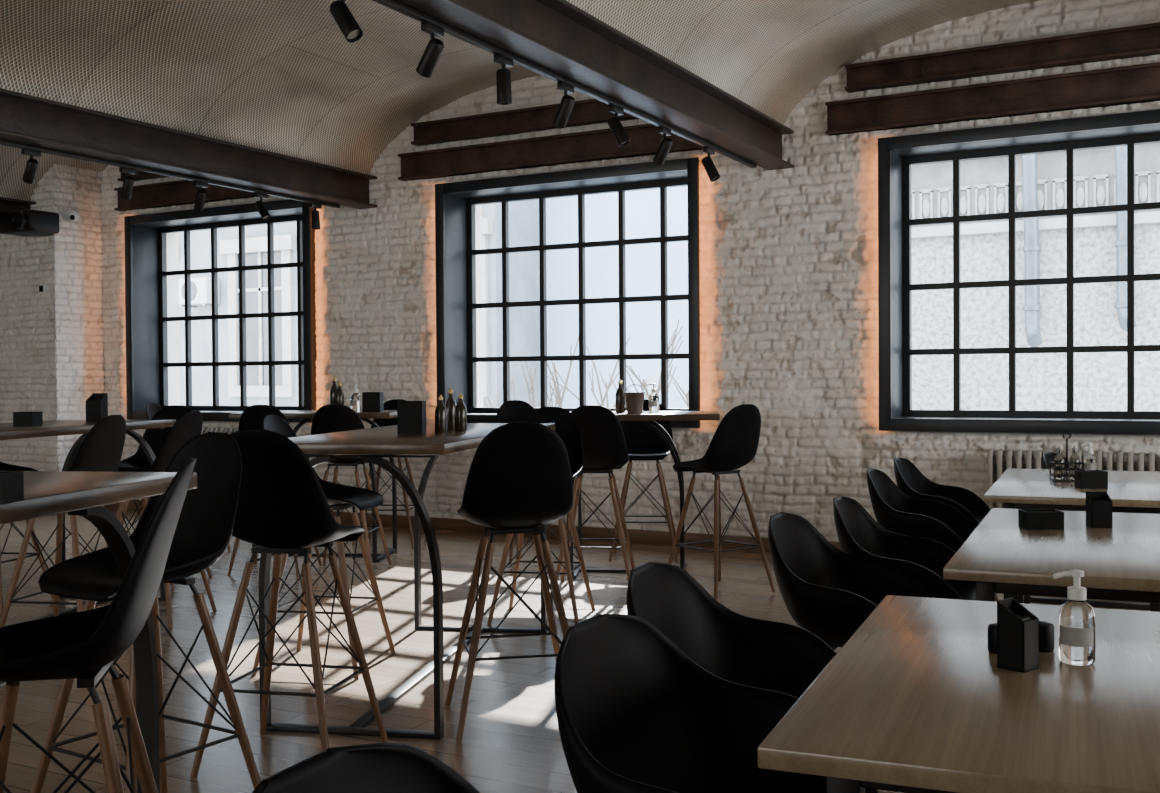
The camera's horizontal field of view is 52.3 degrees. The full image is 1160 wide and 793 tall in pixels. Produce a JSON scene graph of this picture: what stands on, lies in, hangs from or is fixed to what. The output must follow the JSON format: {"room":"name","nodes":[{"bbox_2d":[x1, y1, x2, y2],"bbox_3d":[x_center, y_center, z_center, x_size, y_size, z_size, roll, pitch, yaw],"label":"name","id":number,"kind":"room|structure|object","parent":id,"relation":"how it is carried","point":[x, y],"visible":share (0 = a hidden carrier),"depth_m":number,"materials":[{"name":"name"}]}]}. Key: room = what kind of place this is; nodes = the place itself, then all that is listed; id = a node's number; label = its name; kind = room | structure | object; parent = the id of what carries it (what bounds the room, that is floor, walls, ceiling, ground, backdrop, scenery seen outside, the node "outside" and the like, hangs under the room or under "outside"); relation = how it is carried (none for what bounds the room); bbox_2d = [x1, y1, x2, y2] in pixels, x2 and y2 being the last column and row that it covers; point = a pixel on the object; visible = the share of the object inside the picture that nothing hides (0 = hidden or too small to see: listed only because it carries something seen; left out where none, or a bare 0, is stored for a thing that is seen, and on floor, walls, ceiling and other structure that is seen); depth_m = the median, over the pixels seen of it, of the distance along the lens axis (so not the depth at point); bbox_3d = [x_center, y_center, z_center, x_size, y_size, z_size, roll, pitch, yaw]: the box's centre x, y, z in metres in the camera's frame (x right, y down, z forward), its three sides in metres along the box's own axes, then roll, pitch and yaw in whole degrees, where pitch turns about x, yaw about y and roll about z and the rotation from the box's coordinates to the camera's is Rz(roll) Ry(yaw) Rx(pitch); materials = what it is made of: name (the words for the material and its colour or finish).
{"room":"cafe","nodes":[
{"label":"cafe","id":0,"kind":"room"},
{"bbox_2d":[0,166,59,470],"bbox_3d":[-6.080,-0.836,12.085,2.180,3.950,0.055,0,1,28],"label":"wall","id":1,"kind":"structure","parent":0,"point":[27,316],"depth_m":11.76,"materials":[{"name":"white brick"}]},
{"bbox_2d":[0,209,58,236],"bbox_3d":[-5.250,-1.656,11.329,0.500,0.200,0.505,0,1,28],"label":"projector","id":2,"kind":"object","parent":1,"relation":"attached to","point":[26,223],"visible":1,"depth_m":11.16,"materials":[{"name":"black plastic"}]},
{"bbox_2d":[53,164,104,506],"bbox_3d":[-4.998,-0.839,11.814,0.049,3.950,0.580,0,1,28],"label":"wall","id":3,"kind":"structure","parent":0,"point":[78,256],"depth_m":11.78,"materials":[{"name":"white brick"}]},
{"bbox_2d":[61,208,79,221],"bbox_3d":[-4.996,-1.784,11.623,0.166,0.135,0.133,0,1,28],"label":"security camera","id":4,"kind":"object","parent":3,"relation":"attached to","point":[72,215],"visible":1,"depth_m":11.59,"materials":[{"name":"white plastic"}]},
{"bbox_2d":[166,205,482,406],"bbox_3d":[1.700,-0.919,8.873,14.960,4.100,0.515,0,1,28],"label":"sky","id":5,"kind":"structure","parent":0,"point":[172,238],"depth_m":12.26,"materials":[{"name":"white"}]},
{"bbox_2d":[878,109,1159,434],"bbox_3d":[3.232,-0.780,7.839,2.400,2.030,0.435,0,1,28],"label":"window","id":6,"kind":"structure","parent":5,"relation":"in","point":[896,155],"depth_m":8.10,"materials":[{"name":"black metal"}]},
{"bbox_2d":[0,0,1041,200],"bbox_3d":[-3.109,-2.148,4.141,18.900,0.700,12.380,0,1,28],"label":"ceiling","id":7,"kind":"structure","parent":0,"point":[276,76],"depth_m":7.94,"materials":[{"name":"metal"}]},
{"bbox_2d":[0,197,35,212],"bbox_3d":[-8.247,-1.692,6.563,0.200,0.270,11.720,0,1,28],"label":"ceiling beam","id":8,"kind":"structure","parent":7,"relation":"attached to","point":[6,204],"depth_m":11.52,"materials":[{"name":"brown metal"}]},
{"bbox_2d":[0,88,376,208],"bbox_3d":[-4.791,-1.693,5.006,0.200,0.270,12.280,0,1,28],"label":"ceiling beam","id":9,"kind":"structure","parent":7,"relation":"attached to","point":[26,119],"depth_m":8.39,"materials":[{"name":"brown metal"}]},
{"bbox_2d":[0,140,339,207],"bbox_3d":[-3.132,-1.604,8.272,0.036,0.025,4.400,0,1,28],"label":"track","id":10,"kind":"object","parent":9,"relation":"attached to","point":[2,142],"visible":1,"depth_m":8.44,"materials":[{"name":"black metal"}]},
{"bbox_2d":[21,148,40,183],"bbox_3d":[-3.529,-1.474,7.579,0.148,0.211,0.120,0,1,28],"label":"track spotlight","id":11,"kind":"object","parent":10,"relation":"attached to","point":[29,175],"visible":1,"depth_m":7.56,"materials":[{"name":"black metal"}]},
{"bbox_2d":[119,167,135,199],"bbox_3d":[-3.155,-1.483,8.254,0.108,0.216,0.138,-1,1,-18],"label":"track spotlight","id":12,"kind":"object","parent":10,"relation":"attached to","point":[128,182],"visible":1,"depth_m":8.22,"materials":[{"name":"black metal"}]},
{"bbox_2d":[193,181,207,210],"bbox_3d":[-2.836,-1.495,8.844,0.107,0.214,0.144,-1,1,-17],"label":"track spotlight","id":13,"kind":"object","parent":10,"relation":"attached to","point":[201,194],"visible":1,"depth_m":8.81,"materials":[{"name":"black metal"}]},
{"bbox_2d":[254,192,270,220],"bbox_3d":[-2.515,-1.503,9.373,0.138,0.217,0.120,0,1,28],"label":"track spotlight","id":14,"kind":"object","parent":10,"relation":"attached to","point":[262,210],"visible":1,"depth_m":9.35,"materials":[{"name":"black metal"}]},
{"bbox_2d":[309,203,321,229],"bbox_3d":[-2.225,-1.514,9.943,0.070,0.217,0.120,0,1,28],"label":"track spotlight","id":15,"kind":"object","parent":10,"relation":"attached to","point":[315,216],"visible":1,"depth_m":9.92,"materials":[{"name":"black metal"}]},
{"bbox_2d":[395,0,793,169],"bbox_3d":[-1.469,-1.691,3.202,0.200,0.270,12.280,0,1,28],"label":"ceiling beam","id":16,"kind":"structure","parent":7,"relation":"attached to","point":[559,37],"depth_m":6.19,"materials":[{"name":"brown metal"}]},
{"bbox_2d":[372,0,756,167],"bbox_3d":[0.047,-1.597,6.205,0.036,0.025,5.000,0,1,28],"label":"track","id":17,"kind":"object","parent":16,"relation":"attached to","point":[401,8],"visible":1,"depth_m":5.77,"materials":[{"name":"black metal"}]},
{"bbox_2d":[329,0,362,42],"bbox_3d":[-0.882,-1.444,4.459,0.138,0.217,0.120,0,1,28],"label":"track spotlight","id":18,"kind":"object","parent":17,"relation":"attached to","point":[351,30],"visible":1,"depth_m":4.44,"materials":[{"name":"black metal"}]},
{"bbox_2d":[416,21,443,77],"bbox_3d":[-0.636,-1.457,4.985,0.148,0.211,0.120,0,1,28],"label":"track spotlight","id":19,"kind":"object","parent":17,"relation":"attached to","point":[426,66],"visible":1,"depth_m":4.96,"materials":[{"name":"black metal"}]},
{"bbox_2d":[494,53,512,104],"bbox_3d":[-0.353,-1.463,5.468,0.070,0.217,0.120,0,1,28],"label":"track spotlight","id":20,"kind":"object","parent":17,"relation":"attached to","point":[503,76],"visible":1,"depth_m":5.44,"materials":[{"name":"black metal"}]},
{"bbox_2d":[553,82,574,127],"bbox_3d":[-0.076,-1.473,6.002,0.108,0.216,0.138,-1,1,-18],"label":"track spotlight","id":21,"kind":"object","parent":17,"relation":"attached to","point":[563,113],"visible":1,"depth_m":5.97,"materials":[{"name":"black metal"}]},
{"bbox_2d":[608,105,629,146],"bbox_3d":[0.210,-1.480,6.490,0.122,0.220,0.110,-1,1,-13],"label":"track spotlight","id":22,"kind":"object","parent":17,"relation":"attached to","point":[614,123],"visible":1,"depth_m":6.46,"materials":[{"name":"black metal"}]},
{"bbox_2d":[653,126,672,164],"bbox_3d":[0.501,-1.493,7.067,0.107,0.214,0.144,-1,1,-17],"label":"track spotlight","id":23,"kind":"object","parent":17,"relation":"attached to","point":[664,148],"visible":1,"depth_m":7.03,"materials":[{"name":"black metal"}]},
{"bbox_2d":[701,146,719,181],"bbox_3d":[0.845,-1.501,7.658,0.119,0.220,0.113,-1,1,-9],"label":"track spotlight","id":24,"kind":"object","parent":17,"relation":"attached to","point":[707,162],"visible":1,"depth_m":7.63,"materials":[{"name":"black metal"}]},
{"bbox_2d":[0,508,1149,792],"bbox_3d":[-3.014,1.329,4.323,19.300,0.200,13.080,0,1,28],"label":"floor","id":25,"kind":"structure","parent":0,"point":[511,741],"depth_m":5.31,"materials":[{"name":"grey wood"}]},
{"bbox_2d":[0,462,53,613],"bbox_3d":[-3.393,0.637,6.785,0.509,1.125,0.490,0,1,11],"label":"bar stool","id":26,"kind":"object","parent":25,"relation":"on","point":[3,466],"visible":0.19,"depth_m":6.92,"materials":[{"name":"brown wood"}]},
{"bbox_2d":[0,414,125,627],"bbox_3d":[-2.402,0.648,5.556,0.509,1.125,0.490,0,1,11],"label":"bar stool","id":27,"kind":"object","parent":25,"relation":"on","point":[101,450],"visible":0.36,"depth_m":5.44,"materials":[{"name":"black plastic"}]},
{"bbox_2d":[0,420,175,620],"bbox_3d":[-2.902,0.677,6.162,0.760,1.050,1.750,0,1,10],"label":"bar table","id":28,"kind":"object","parent":25,"relation":"on","point":[8,431],"visible":0.59,"depth_m":6.53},
{"bbox_2d":[13,412,42,424],"bbox_3d":[-2.922,0.116,6.257,0.110,0.070,0.090,0,1,8],"label":"box","id":29,"kind":"object","parent":28,"relation":"on","point":[19,418],"visible":1,"depth_m":6.22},
{"bbox_2d":[86,393,107,420],"bbox_3d":[-2.794,0.062,6.835,0.090,0.160,0.080,0,1,9],"label":"card holder","id":30,"kind":"object","parent":28,"relation":"on","point":[97,403],"visible":0.82,"depth_m":6.80,"materials":[{"name":"black plastic"}]},
{"bbox_2d":[0,457,196,792],"bbox_3d":[-1.000,0.685,2.277,0.509,1.125,0.490,-1,1,-12],"label":"bar stool","id":31,"kind":"object","parent":25,"relation":"on","point":[83,645],"visible":1,"depth_m":2.22,"materials":[{"name":"black plastic"}]},
{"bbox_2d":[0,471,196,792],"bbox_3d":[-1.464,0.725,2.105,0.760,1.050,1.750,0,1,10],"label":"bar table","id":32,"kind":"object","parent":25,"relation":"on","point":[46,493],"visible":0.84,"depth_m":2.70,"materials":[{"name":"brown wood"}]},
{"bbox_2d":[0,471,23,503],"bbox_3d":[-1.082,0.169,2.197,0.065,0.055,0.060,0,1,8],"label":"box","id":33,"kind":"object","parent":32,"relation":"on","point":[11,482],"visible":1,"depth_m":2.19,"materials":[{"name":"black plastic"}]},
{"bbox_2d":[31,432,260,792],"bbox_3d":[-1.207,0.671,3.307,0.490,1.125,0.510,0,1,33],"label":"bar stool","id":34,"kind":"object","parent":25,"relation":"on","point":[204,528],"visible":0.79,"depth_m":3.35,"materials":[{"name":"black plastic"}]},
{"bbox_2d":[94,410,216,628],"bbox_3d":[-2.290,0.635,6.349,0.509,1.125,0.490,0,1,11],"label":"bar stool","id":35,"kind":"object","parent":25,"relation":"on","point":[188,426],"visible":0.25,"depth_m":6.22,"materials":[{"name":"black plastic"}]},
{"bbox_2d":[117,405,211,590],"bbox_3d":[-2.675,0.622,7.494,0.490,1.125,0.509,0,1,11],"label":"bar stool","id":36,"kind":"object","parent":25,"relation":"on","point":[139,462],"visible":0.37,"depth_m":7.67,"materials":[{"name":"black plastic"}]},
{"bbox_2d":[146,403,230,550],"bbox_3d":[-2.900,0.607,8.655,0.510,1.125,0.491,0,1,6],"label":"bar stool","id":37,"kind":"object","parent":25,"relation":"on","point":[152,409],"visible":0.18,"depth_m":8.65,"materials":[{"name":"black plastic"}]},
{"bbox_2d":[201,427,237,434],"bbox_3d":[-3.342,0.714,11.136,1.500,0.841,0.145,0,1,28],"label":"radiator","id":38,"kind":"object","parent":25,"relation":"on","point":[229,431],"visible":0.02,"depth_m":11.12,"materials":[{"name":"white metal"}]},
{"bbox_2d":[227,405,321,575],"bbox_3d":[-2.059,0.611,7.971,0.491,1.125,0.510,0,1,6],"label":"bar stool","id":39,"kind":"object","parent":25,"relation":"on","point":[252,417],"visible":0.3,"depth_m":7.75,"materials":[{"name":"black plastic"}]},
{"bbox_2d":[190,429,387,777],"bbox_3d":[-0.971,0.660,3.966,0.491,1.125,0.510,0,1,12],"label":"bar stool","id":40,"kind":"object","parent":25,"relation":"on","point":[283,507],"visible":0.89,"depth_m":3.81,"materials":[{"name":"black plastic"}]},
{"bbox_2d":[229,410,397,562],"bbox_3d":[-1.849,0.635,8.606,1.150,1.050,0.760,0,1,5],"label":"bar table","id":41,"kind":"object","parent":25,"relation":"on","point":[307,415],"visible":0.44,"depth_m":8.34,"materials":[{"name":"black metal"}]},
{"bbox_2d":[349,384,360,411],"bbox_3d":[-1.635,0.008,8.599,0.075,0.202,0.084,-1,1,-42],"label":"sanitizer bottle","id":42,"kind":"object","parent":41,"relation":"on","point":[355,399],"visible":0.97,"depth_m":8.57,"materials":[{"name":"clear plastic"}]},
{"bbox_2d":[362,392,383,411],"bbox_3d":[-1.496,0.038,8.543,0.130,0.140,0.100,0,1,5],"label":"box","id":43,"kind":"object","parent":41,"relation":"on","point":[371,401],"visible":1,"depth_m":8.49,"materials":[{"name":"black plastic"}]},
{"bbox_2d":[251,414,395,679],"bbox_3d":[-1.152,0.643,5.296,0.509,1.125,0.490,0,1,11],"label":"bar stool","id":44,"kind":"object","parent":25,"relation":"on","point":[350,496],"visible":0.56,"depth_m":5.37,"materials":[{"name":"black plastic"}]},
{"bbox_2d":[300,404,391,574],"bbox_3d":[-1.573,0.608,7.946,0.491,1.125,0.510,0,1,6],"label":"bar stool","id":45,"kind":"object","parent":25,"relation":"on","point":[331,418],"visible":0.51,"depth_m":7.75,"materials":[{"name":"black plastic"}]},
{"bbox_2d":[252,743,479,792],"bbox_3d":[-0.094,0.846,1.305,0.531,0.821,0.638,0,1,24],"label":"armchair","id":46,"kind":"object","parent":25,"relation":"on","point":[376,767],"visible":1,"depth_m":1.51,"materials":[{"name":"black plastic"}]},
{"bbox_2d":[352,399,425,545],"bbox_3d":[-1.496,0.587,9.333,0.491,1.125,0.510,0,1,6],"label":"bar stool","id":47,"kind":"object","parent":25,"relation":"on","point":[391,404],"visible":0.2,"depth_m":9.44,"materials":[{"name":"brown wood"}]},
{"bbox_2d":[259,423,554,739],"bbox_3d":[-0.668,0.676,5.121,0.760,1.050,1.900,0,1,10],"label":"bar table","id":48,"kind":"object","parent":25,"relation":"on","point":[371,444],"visible":0.58,"depth_m":4.29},
{"bbox_2d":[397,401,425,433],"bbox_3d":[-0.708,0.086,4.977,0.105,0.135,0.090,0,1,4],"label":"box","id":49,"kind":"object","parent":48,"relation":"on","point":[411,415],"visible":1,"depth_m":4.93,"materials":[{"name":"black plastic"}]},
{"bbox_2d":[435,395,446,431],"bbox_3d":[-0.595,0.072,5.054,0.052,0.160,0.052,0,1,28],"label":"bottle","id":50,"kind":"object","parent":48,"relation":"on","point":[440,411],"visible":1,"depth_m":5.03,"materials":[{"name":"black glass"}]},
{"bbox_2d":[445,387,455,429],"bbox_3d":[-0.574,0.054,5.251,0.052,0.190,0.052,0,1,28],"label":"bottle","id":51,"kind":"object","parent":48,"relation":"on","point":[450,405],"visible":0.86,"depth_m":5.23,"materials":[{"name":"black glass"}]},
{"bbox_2d":[455,393,466,430],"bbox_3d":[-0.518,0.068,5.140,0.052,0.165,0.052,0,1,28],"label":"bottle","id":52,"kind":"object","parent":48,"relation":"on","point":[460,410],"visible":1,"depth_m":5.12,"materials":[{"name":"black glass"}]},
{"bbox_2d":[445,422,572,740],"bbox_3d":[-0.244,0.649,4.429,0.490,1.125,0.509,-1,1,-11],"label":"bar stool","id":53,"kind":"object","parent":25,"relation":"on","point":[519,478],"visible":0.98,"depth_m":4.26,"materials":[{"name":"black plastic"}]},
{"bbox_2d":[488,400,569,561],"bbox_3d":[-0.378,0.591,8.559,0.490,1.125,0.510,-1,1,-25],"label":"bar stool","id":54,"kind":"object","parent":25,"relation":"on","point":[510,411],"visible":0.23,"depth_m":8.74,"materials":[{"name":"black plastic"}]},
{"bbox_2d":[487,407,594,625],"bbox_3d":[-0.201,0.622,6.309,0.490,1.125,0.509,0,1,11],"label":"bar stool","id":55,"kind":"object","parent":25,"relation":"on","point":[566,425],"visible":0.41,"depth_m":6.43,"materials":[{"name":"black plastic"}]},
{"bbox_2d":[556,405,634,581],"bbox_3d":[0.094,0.607,7.200,0.491,1.125,0.510,0,1,6],"label":"bar stool","id":56,"kind":"object","parent":25,"relation":"on","point":[604,445],"visible":0.79,"depth_m":7.03,"materials":[{"name":"black plastic"}]},
{"bbox_2d":[608,399,679,561],"bbox_3d":[0.461,0.586,8.453,0.491,1.125,0.510,0,1,6],"label":"bar stool","id":57,"kind":"object","parent":25,"relation":"on","point":[643,443],"visible":0.58,"depth_m":8.57,"materials":[{"name":"black plastic"}]},
{"bbox_2d":[569,411,719,578],"bbox_3d":[0.321,0.631,7.781,1.180,1.050,0.760,0,1,5],"label":"bar table","id":58,"kind":"object","parent":25,"relation":"on","point":[643,418],"visible":0.47,"depth_m":7.45,"materials":[{"name":"black metal"}]},
{"bbox_2d":[615,379,624,412],"bbox_3d":[0.265,-0.003,7.756,0.064,0.220,0.063,0,1,28],"label":"bottle","id":59,"kind":"object","parent":58,"relation":"on","point":[620,395],"visible":0.98,"depth_m":7.73,"materials":[{"name":"black glass"}]},
{"bbox_2d":[624,384,644,412],"bbox_3d":[0.355,0.014,7.648,0.140,0.188,0.136,0,1,28],"label":"bucket","id":60,"kind":"object","parent":58,"relation":"on","point":[634,401],"visible":0.98,"depth_m":7.60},
{"bbox_2d":[646,383,659,412],"bbox_3d":[0.482,0.009,7.758,0.080,0.193,0.072,0,1,32],"label":"sanitizer bottle","id":61,"kind":"object","parent":58,"relation":"on","point":[653,402],"visible":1,"depth_m":7.73,"materials":[{"name":"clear plastic"}]},
{"bbox_2d":[554,614,877,792],"bbox_3d":[0.248,0.832,2.127,0.531,0.821,0.638,0,1,25],"label":"armchair","id":62,"kind":"object","parent":25,"relation":"on","point":[635,713],"visible":0.91,"depth_m":2.33,"materials":[{"name":"black plastic"}]},
{"bbox_2d":[668,404,775,600],"bbox_3d":[0.827,0.604,7.063,0.490,1.125,0.509,-1,1,-36],"label":"bar stool","id":63,"kind":"object","parent":25,"relation":"on","point":[734,444],"visible":0.98,"depth_m":6.93,"materials":[{"name":"black plastic"}]},
{"bbox_2d":[626,562,836,697],"bbox_3d":[0.393,0.822,2.792,0.531,0.821,0.638,0,1,22],"label":"armchair","id":64,"kind":"object","parent":25,"relation":"on","point":[734,647],"visible":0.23,"depth_m":3.04,"materials":[{"name":"black plastic"}]},
{"bbox_2d":[768,512,933,650],"bbox_3d":[0.895,0.803,3.852,0.531,0.821,0.638,0,1,26],"label":"armchair","id":65,"kind":"object","parent":25,"relation":"on","point":[828,591],"visible":0.55,"depth_m":4.02,"materials":[{"name":"black plastic"}]},
{"bbox_2d":[833,495,975,600],"bbox_3d":[1.222,0.793,4.413,0.531,0.821,0.638,0,1,23],"label":"armchair","id":66,"kind":"object","parent":25,"relation":"on","point":[859,534],"visible":0.34,"depth_m":4.64,"materials":[{"name":"black plastic"}]},
{"bbox_2d":[866,468,974,552],"bbox_3d":[1.680,0.770,5.780,0.531,0.821,0.638,0,1,24],"label":"armchair","id":67,"kind":"object","parent":25,"relation":"on","point":[898,512],"visible":0.48,"depth_m":5.87,"materials":[{"name":"black plastic"}]},
{"bbox_2d":[894,457,997,600],"bbox_3d":[2.030,0.756,6.592,0.531,0.821,0.638,0,1,26],"label":"armchair","id":68,"kind":"object","parent":25,"relation":"on","point":[909,479],"visible":0.43,"depth_m":6.80,"materials":[{"name":"black plastic"}]},
{"bbox_2d":[757,595,1159,792],"bbox_3d":[0.886,0.859,2.092,0.850,0.750,1.257,0,1,23],"label":"dining table","id":69,"kind":"object","parent":25,"relation":"on","point":[916,700],"visible":0.95,"depth_m":1.83,"materials":[{"name":"brown wood"}]},
{"bbox_2d":[988,623,996,653],"bbox_3d":[0.795,0.456,2.232,0.048,0.053,0.048,0,1,28],"label":"shaker","id":70,"kind":"object","parent":69,"relation":"on","point":[992,628],"visible":0.43,"depth_m":2.22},
{"bbox_2d":[997,597,1038,672],"bbox_3d":[0.781,0.424,2.108,0.050,0.120,0.052,-1,1,-40],"label":"card holder","id":71,"kind":"object","parent":69,"relation":"on","point":[1017,627],"visible":1,"depth_m":2.09,"materials":[{"name":"black plastic"}]},
{"bbox_2d":[1039,621,1054,652],"bbox_3d":[0.876,0.455,2.246,0.048,0.053,0.048,0,1,28],"label":"shaker","id":72,"kind":"object","parent":69,"relation":"on","point":[1046,629],"visible":0.57,"depth_m":2.22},
{"bbox_2d":[1053,570,1095,665],"bbox_3d":[0.900,0.399,2.151,0.070,0.168,0.063,0,1,28],"label":"sanitizer bottle","id":73,"kind":"object","parent":69,"relation":"on","point":[1077,624],"visible":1,"depth_m":2.13,"materials":[{"name":"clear plastic"}]},
{"bbox_2d":[943,508,1159,603],"bbox_3d":[1.703,0.829,3.789,0.850,0.750,1.598,0,1,24],"label":"dining table","id":74,"kind":"object","parent":25,"relation":"on","point":[1121,562],"visible":0.56,"depth_m":3.38,"materials":[{"name":"brown wood"}]},
{"bbox_2d":[1018,509,1063,529],"bbox_3d":[1.581,0.421,4.053,0.125,0.060,0.090,0,1,3],"label":"box","id":75,"kind":"object","parent":74,"relation":"on","point":[1028,519],"visible":1,"depth_m":4.01,"materials":[{"name":"black plastic"}]},
{"bbox_2d":[1086,491,1112,527],"bbox_3d":[1.787,0.389,4.069,0.070,0.120,0.055,0,1,3],"label":"card holder","id":76,"kind":"object","parent":74,"relation":"on","point":[1099,506],"visible":1,"depth_m":4.04,"materials":[{"name":"black plastic"}]},
{"bbox_2d":[984,468,1159,611],"bbox_3d":[2.493,0.795,5.792,0.850,0.750,1.651,0,1,23],"label":"dining table","id":77,"kind":"object","parent":25,"relation":"on","point":[1016,488],"visible":0.59,"depth_m":5.39,"materials":[{"name":"brown wood"}]},
{"bbox_2d":[1049,431,1084,481],"bbox_3d":[2.415,0.294,5.863,0.148,0.250,0.088,0,1,9],"label":"condiment caddy","id":78,"kind":"object","parent":77,"relation":"on","point":[1067,469],"visible":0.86,"depth_m":5.84,"materials":[{"name":"black metal"}]},
{"bbox_2d":[1054,446,1064,478],"bbox_3d":[2.380,0.326,5.869,0.052,0.165,0.052,0,1,28],"label":"bottle","id":79,"kind":"object","parent":78,"relation":"in","point":[1059,458],"visible":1,"depth_m":5.85,"materials":[{"name":"clear glass"}]},
{"bbox_2d":[1069,446,1079,478],"bbox_3d":[2.451,0.326,5.858,0.052,0.165,0.052,0,1,28],"label":"bottle","id":80,"kind":"object","parent":78,"relation":"in","point":[1074,458],"visible":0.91,"depth_m":5.84,"materials":[{"name":"clear glass"}]},
{"bbox_2d":[1081,444,1095,469],"bbox_3d":[2.650,0.330,6.150,0.063,0.168,0.070,-1,1,-40],"label":"sanitizer bottle","id":81,"kind":"object","parent":77,"relation":"on","point":[1089,459],"visible":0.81,"depth_m":6.12,"materials":[{"name":"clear plastic"}]},
{"bbox_2d":[1074,470,1107,488],"bbox_3d":[2.373,0.385,5.489,0.120,0.080,0.090,0,1,4],"label":"box","id":82,"kind":"object","parent":77,"relation":"on","point":[1083,479],"visible":1,"depth_m":5.45,"materials":[{"name":"black plastic"}]},
{"bbox_2d":[987,449,1159,509],"bbox_3d":[3.258,0.744,7.554,1.260,0.791,0.145,0,1,28],"label":"radiator","id":83,"kind":"object","parent":25,"relation":"on","point":[1120,464],"visible":0.26,"depth_m":7.65,"materials":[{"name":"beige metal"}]},
{"bbox_2d":[1043,452,1131,602],"bbox_3d":[3.005,0.744,6.921,0.531,0.821,0.638,0,1,37],"label":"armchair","id":84,"kind":"object","parent":25,"relation":"on","point":[1048,456],"visible":0.09,"depth_m":7.05,"materials":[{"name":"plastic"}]},
{"bbox_2d":[101,0,1159,541],"bbox_3d":[0.436,-0.840,9.207,12.020,3.950,0.095,0,1,28],"label":"wall","id":85,"kind":"structure","parent":0,"point":[789,256],"depth_m":8.70,"materials":[{"name":"white brick"}]},
{"bbox_2d":[117,170,168,181],"bbox_3d":[-3.380,-2.239,11.177,2.750,0.175,0.110,0,1,28],"label":"lintel","id":86,"kind":"object","parent":85,"relation":"attached to","point":[140,175],"visible":0.12,"depth_m":11.67,"materials":[{"name":"brown metal"}]},
{"bbox_2d":[114,180,269,210],"bbox_3d":[-3.387,-1.972,11.186,2.830,0.220,0.110,0,1,28],"label":"lintel","id":87,"kind":"object","parent":85,"relation":"attached to","point":[180,192],"visible":0.44,"depth_m":11.48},
{"bbox_2d":[124,199,316,421],"bbox_3d":[-3.386,-0.785,11.431,2.400,2.030,0.435,0,1,28],"label":"window","id":88,"kind":"structure","parent":85,"relation":"in","point":[145,238],"depth_m":11.73,"materials":[{"name":"black metal"}]},
{"bbox_2d":[104,499,840,551],"bbox_3d":[1.644,1.086,8.541,14.740,0.100,0.055,0,1,28],"label":"baseboard","id":89,"kind":"structure","parent":85,"relation":"attached to","point":[635,535],"depth_m":9.32,"materials":[{"name":"brown wood"}]},
{"bbox_2d":[411,99,639,145],"bbox_3d":[-0.133,-2.237,9.415,2.920,0.175,0.110,0,1,28],"label":"lintel","id":90,"kind":"object","parent":85,"relation":"attached to","point":[591,111],"visible":0.55,"depth_m":9.64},
{"bbox_2d":[398,123,702,180],"bbox_3d":[-0.179,-1.969,9.445,3.090,0.220,0.110,0,1,28],"label":"lintel","id":91,"kind":"object","parent":85,"relation":"attached to","point":[645,139],"visible":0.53,"depth_m":9.51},
{"bbox_2d":[435,157,699,427],"bbox_3d":[-0.064,-0.782,9.628,2.400,2.030,0.435,0,1,28],"label":"window","id":92,"kind":"structure","parent":85,"relation":"in","point":[456,252],"depth_m":9.81,"materials":[{"name":"black metal"}]},
{"bbox_2d":[825,62,1159,135],"bbox_3d":[3.116,-1.967,7.655,3.090,0.220,0.110,0,1,28],"label":"lintel","id":93,"kind":"object","parent":85,"relation":"attached to","point":[1124,85],"visible":1,"depth_m":7.82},
{"bbox_2d":[845,22,1159,92],"bbox_3d":[3.163,-2.234,7.625,2.920,0.175,0.110,0,1,28],"label":"lintel","id":94,"kind":"object","parent":85,"relation":"attached to","point":[1138,40],"visible":1,"depth_m":7.78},
{"label":"outside","id":95,"kind":"structure","parent":0,"visible":0},
{"bbox_3d":[9.876,4.816,33.919,65.000,0.200,51.120,0,1,28],"label":"floor","id":96,"kind":"structure","parent":95,"visible":0},
{"bbox_2d":[178,199,539,407],"bbox_3d":[-6.917,-0.642,25.195,15.800,11.200,6.300,0,1,28],"label":"ornate building","id":97,"kind":"structure","parent":96,"relation":"on","point":[524,282],"depth_m":21.02,"materials":[{"name":"paint"}]},
{"bbox_2d":[179,277,219,307],"bbox_3d":[-7.013,-1.913,21.767,0.720,0.520,0.375,0,1,28],"label":"air conditioner","id":98,"kind":"object","parent":97,"relation":"attached to","point":[201,286],"visible":0.69,"depth_m":21.55,"materials":[{"name":"grey metal"}]},
{"bbox_2d":[181,281,196,300],"bbox_3d":[-7.161,-1.930,21.642,0.380,0.380,0.015,0,1,28],"label":"fan grille","id":99,"kind":"object","parent":98,"relation":"attached to","point":[193,283],"depth_m":21.59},
{"bbox_2d":[483,319,682,407],"bbox_3d":[-0.093,2.056,15.008,2.218,6.000,2.310,-1,1,-34],"label":"bare tree","id":100,"kind":"object","parent":96,"relation":"on","point":[558,398],"visible":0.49,"depth_m":14.59,"materials":[{"name":"grey plant"}]},
{"bbox_2d":[546,186,688,407],"bbox_3d":[2.780,0.140,21.680,4.500,9.600,6.250,0,1,28],"label":"building","id":101,"kind":"structure","parent":96,"relation":"on","point":[642,207],"depth_m":19.58,"materials":[{"name":"paint"}]},
{"bbox_2d":[626,340,688,407],"bbox_3d":[1.351,1.999,13.059,2.013,6.150,2.362,0,1,28],"label":"bare tree","id":102,"kind":"object","parent":96,"relation":"on","point":[644,383],"visible":0.12,"depth_m":12.72,"materials":[{"name":"grey plant"}]},
{"bbox_2d":[911,143,1159,410],"bbox_3d":[9.549,-1.528,16.120,12.600,13.000,6.509,0,1,28],"label":"stucco building","id":103,"kind":"structure","parent":96,"relation":"on","point":[1100,174],"depth_m":14.93,"materials":[{"name":"paint"}]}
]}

